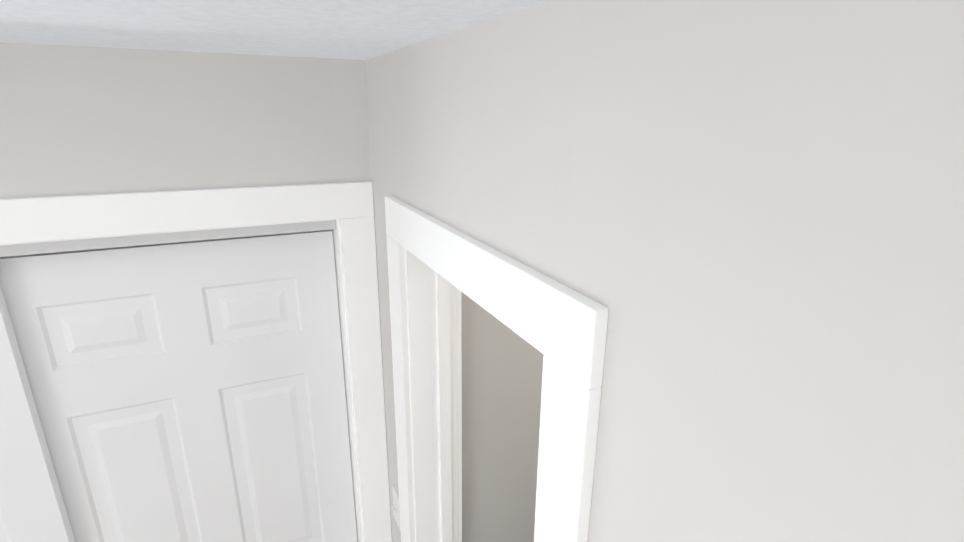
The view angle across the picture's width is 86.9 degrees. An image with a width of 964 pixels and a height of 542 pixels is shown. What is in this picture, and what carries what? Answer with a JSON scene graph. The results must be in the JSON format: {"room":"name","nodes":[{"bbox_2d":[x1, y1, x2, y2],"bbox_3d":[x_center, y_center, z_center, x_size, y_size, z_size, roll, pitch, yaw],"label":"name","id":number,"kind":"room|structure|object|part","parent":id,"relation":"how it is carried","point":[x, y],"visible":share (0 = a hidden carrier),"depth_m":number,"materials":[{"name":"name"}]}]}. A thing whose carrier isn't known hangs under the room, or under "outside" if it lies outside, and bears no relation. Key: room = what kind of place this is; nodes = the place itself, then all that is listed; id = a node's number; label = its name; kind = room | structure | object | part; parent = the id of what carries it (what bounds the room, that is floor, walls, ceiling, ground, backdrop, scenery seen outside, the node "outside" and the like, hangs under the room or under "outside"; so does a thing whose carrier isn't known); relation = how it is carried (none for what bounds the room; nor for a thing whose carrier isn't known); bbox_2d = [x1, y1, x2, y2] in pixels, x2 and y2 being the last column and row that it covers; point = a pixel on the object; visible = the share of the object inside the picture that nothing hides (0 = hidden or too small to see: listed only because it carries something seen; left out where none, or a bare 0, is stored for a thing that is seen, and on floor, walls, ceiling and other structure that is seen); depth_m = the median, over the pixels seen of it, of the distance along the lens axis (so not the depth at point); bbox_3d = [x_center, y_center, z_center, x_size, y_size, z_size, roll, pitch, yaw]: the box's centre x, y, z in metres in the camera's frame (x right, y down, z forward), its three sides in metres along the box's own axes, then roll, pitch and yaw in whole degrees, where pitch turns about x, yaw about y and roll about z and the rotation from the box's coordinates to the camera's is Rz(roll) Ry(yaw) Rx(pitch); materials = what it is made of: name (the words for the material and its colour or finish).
{"room":"hallway","nodes":[
{"label":"hallway","id":0,"kind":"room"},
{"bbox_2d":[0,42,340,198],"bbox_3d":[-1.095,-0.258,1.026,1.552,0.379,0.120,-7,19,-24],"label":"wall","id":1,"kind":"structure","parent":0,"point":[78,120],"depth_m":1.12,"materials":[{"name":"beige paint"}]},
{"bbox_2d":[0,220,335,256],"bbox_3d":[-1.100,-0.050,1.100,1.516,0.030,0.088,-7,19,-24],"label":"trim","id":2,"kind":"structure","parent":1,"relation":"attached to","point":[73,245],"depth_m":1.20,"materials":[{"name":"paint"}]},
{"bbox_2d":[0,219,363,541],"bbox_3d":[-1.107,0.905,1.395,1.552,2.061,0.124,-7,19,-24],"label":"door frame","id":3,"kind":"structure","parent":1,"relation":"attached to","point":[345,349],"depth_m":1.50,"materials":[{"name":"white wood"}]},
{"bbox_3d":[-1.097,-0.069,1.086,1.552,0.016,0.122,-7,19,-24],"label":"closet head jamb","id":4,"kind":"part","parent":3,"relation":"part of","materials":[{"name":"white wood"}]},
{"bbox_2d":[0,181,373,244],"bbox_3d":[-1.068,-0.091,1.013,1.712,0.092,0.018,-7,19,-24],"label":"trim","id":5,"kind":"structure","parent":1,"relation":"attached to","point":[36,219],"depth_m":1.17,"materials":[{"name":"white wood"}]},
{"bbox_2d":[339,216,391,541],"bbox_3d":[-0.343,0.834,1.664,0.090,2.050,0.018,-7,19,-24],"label":"trim","id":6,"kind":"structure","parent":1,"relation":"attached to","point":[358,248],"depth_m":1.48,"materials":[{"name":"white wood"}]},
{"bbox_2d":[0,0,547,59],"bbox_3d":[-1.143,0.099,-0.894,3.741,0.100,3.524,-8,19,-25],"label":"ceiling","id":7,"kind":"structure","parent":0,"point":[352,29],"depth_m":0.73,"materials":[{"name":"paint"}]},
{"bbox_2d":[332,59,370,182],"bbox_3d":[-0.365,0.628,1.667,0.080,2.440,0.120,-7,19,-24],"label":"wall","id":8,"kind":"structure","parent":0,"point":[349,84],"depth_m":1.29,"materials":[{"name":"beige paint"}]},
{"bbox_2d":[461,292,543,541],"bbox_3d":[1.267,0.484,2.176,3.079,2.440,0.120,-8,19,-25],"label":"wall","id":9,"kind":"structure","parent":0,"point":[502,366],"depth_m":1.48,"materials":[{"name":"paint"}]},
{"bbox_2d":[365,0,963,541],"bbox_3d":[0.445,1.069,0.303,0.120,2.440,3.404,-8,19,-25],"label":"wall","id":10,"kind":"structure","parent":0,"point":[765,254],"depth_m":0.39,"materials":[{"name":"beige paint"}]},
{"bbox_2d":[391,485,400,530],"bbox_3d":[-0.266,0.726,1.551,0.021,0.117,0.072,-8,19,-25],"label":"light switch","id":11,"kind":"object","parent":10,"relation":"attached to","point":[395,508],"visible":0.9,"depth_m":1.55,"materials":[{"name":"white plastic"}]},
{"bbox_2d":[436,272,451,541],"bbox_3d":[-0.102,0.902,1.480,0.030,2.035,0.010,-8,19,-25],"label":"trim","id":12,"kind":"structure","parent":10,"relation":"attached to","point":[443,335],"depth_m":1.30,"materials":[{"name":"white wood"}]},
{"bbox_2d":[385,196,608,541],"bbox_3d":[0.003,0.939,1.207,0.156,2.132,0.783,-8,19,-25],"label":"door frame","id":13,"kind":"structure","parent":10,"relation":"attached to","point":[563,327],"depth_m":0.79,"materials":[{"name":"white wood"}]},
{"bbox_3d":[-0.087,0.879,1.546,0.018,2.040,0.092,-8,19,-25],"label":"hall doorway casing trim","id":14,"kind":"part","parent":13,"relation":"part of","materials":[{"name":"white wood"}]},
{"label":"hangers","id":15,"kind":"object","parent":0,"visible":0},
{"bbox_2d":[0,285,74,541],"bbox_3d":[-1.425,0.980,1.230,0.785,1.987,0.069,-7,19,-24],"label":"closet door","id":16,"kind":"structure","parent":15,"relation":"hanging from","point":[32,507],"depth_m":1.23,"materials":[{"name":"white paint"}]},
{"label":"hangers","id":17,"kind":"object","parent":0,"visible":0},
{"bbox_2d":[0,230,356,541],"bbox_3d":[-0.791,0.877,1.576,0.785,1.987,0.035,-7,19,-24],"label":"closet door","id":18,"kind":"structure","parent":17,"relation":"hanging from","point":[190,391],"depth_m":1.38,"materials":[{"name":"white paint"}]}
]}

